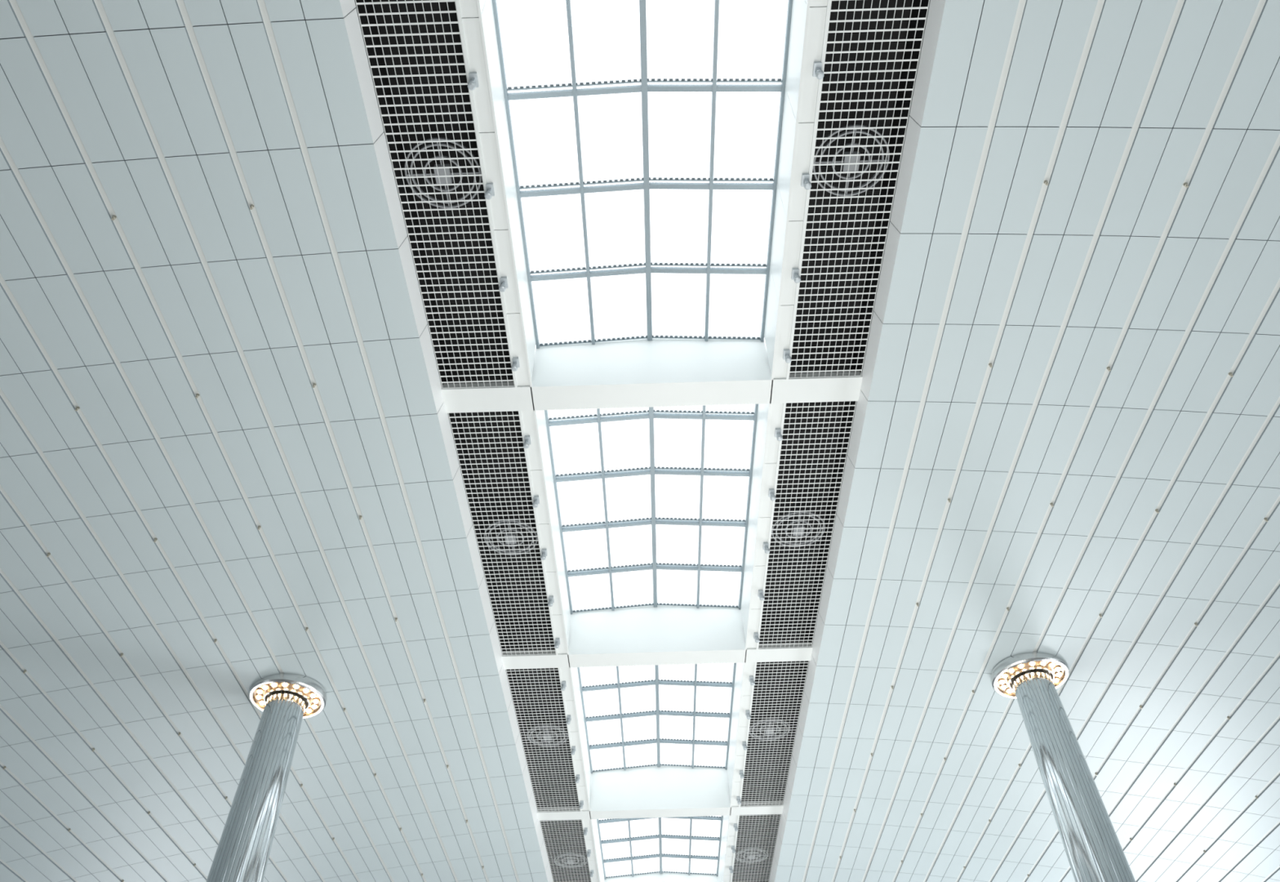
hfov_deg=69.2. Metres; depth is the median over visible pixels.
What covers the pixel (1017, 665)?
cups
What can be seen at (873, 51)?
ceiling vent
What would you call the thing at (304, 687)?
cups
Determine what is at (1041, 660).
cups
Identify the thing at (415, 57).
ceiling vent
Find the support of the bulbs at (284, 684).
attached to the light fixture at (279, 687)
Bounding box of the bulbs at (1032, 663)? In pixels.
[1000,661,1062,693]
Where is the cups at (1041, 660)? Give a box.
[1035,660,1062,682]
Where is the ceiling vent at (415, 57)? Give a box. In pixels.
[355,0,515,388]
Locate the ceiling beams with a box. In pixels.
[441,332,862,881]
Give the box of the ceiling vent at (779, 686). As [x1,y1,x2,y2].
[741,660,808,805]
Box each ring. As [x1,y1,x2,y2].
[248,671,327,718]
[990,650,1069,697]
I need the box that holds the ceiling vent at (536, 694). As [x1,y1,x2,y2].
[506,667,580,811]
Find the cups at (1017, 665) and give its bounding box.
[998,665,1018,694]
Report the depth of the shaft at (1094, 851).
18.48 m
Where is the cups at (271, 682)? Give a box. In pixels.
[254,682,282,704]
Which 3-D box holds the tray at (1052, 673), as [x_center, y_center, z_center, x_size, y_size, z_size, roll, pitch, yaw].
[8.686,5.289,20.633,1.470,0.090,1.470,-2,-46,0]
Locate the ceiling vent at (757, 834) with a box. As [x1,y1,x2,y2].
[732,813,781,881]
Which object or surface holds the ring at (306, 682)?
attached to the ceiling
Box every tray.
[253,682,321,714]
[996,660,1064,694]
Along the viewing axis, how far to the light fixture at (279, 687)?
20.53 m
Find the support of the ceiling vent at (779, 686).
in the ceiling
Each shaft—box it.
[206,689,306,881]
[1010,668,1135,881]
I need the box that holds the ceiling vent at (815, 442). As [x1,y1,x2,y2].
[758,400,856,648]
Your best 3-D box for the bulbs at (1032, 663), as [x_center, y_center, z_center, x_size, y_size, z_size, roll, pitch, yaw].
[8.686,5.285,20.636,1.310,0.070,1.308,-2,-46,0]
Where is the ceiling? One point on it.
(229, 461)
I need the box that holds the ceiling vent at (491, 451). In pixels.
[448,410,555,655]
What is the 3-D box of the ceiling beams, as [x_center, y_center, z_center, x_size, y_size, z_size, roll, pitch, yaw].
[0.481,7.388,24.738,7.204,1.533,56.795,-2,-46,0]
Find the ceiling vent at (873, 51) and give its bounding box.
[788,0,929,377]
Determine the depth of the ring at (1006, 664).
20.29 m
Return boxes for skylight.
[455,0,831,881]
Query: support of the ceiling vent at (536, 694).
in the ceiling
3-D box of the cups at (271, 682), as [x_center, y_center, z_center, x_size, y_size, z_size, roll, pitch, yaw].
[-8.179,5.584,20.555,0.756,0.030,0.860,-2,-46,0]
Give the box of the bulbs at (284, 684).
[256,682,318,712]
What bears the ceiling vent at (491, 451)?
in the ceiling
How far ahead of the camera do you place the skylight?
15.66 m
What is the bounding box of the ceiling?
[0,0,1279,881]
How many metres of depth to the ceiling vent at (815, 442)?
18.76 m
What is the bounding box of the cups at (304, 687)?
[302,687,319,713]
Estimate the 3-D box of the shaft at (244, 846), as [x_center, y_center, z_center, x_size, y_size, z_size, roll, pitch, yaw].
[-7.760,10.109,16.181,1.240,12.840,1.240,30,-54,-26]
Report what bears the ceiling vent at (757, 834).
in the ceiling

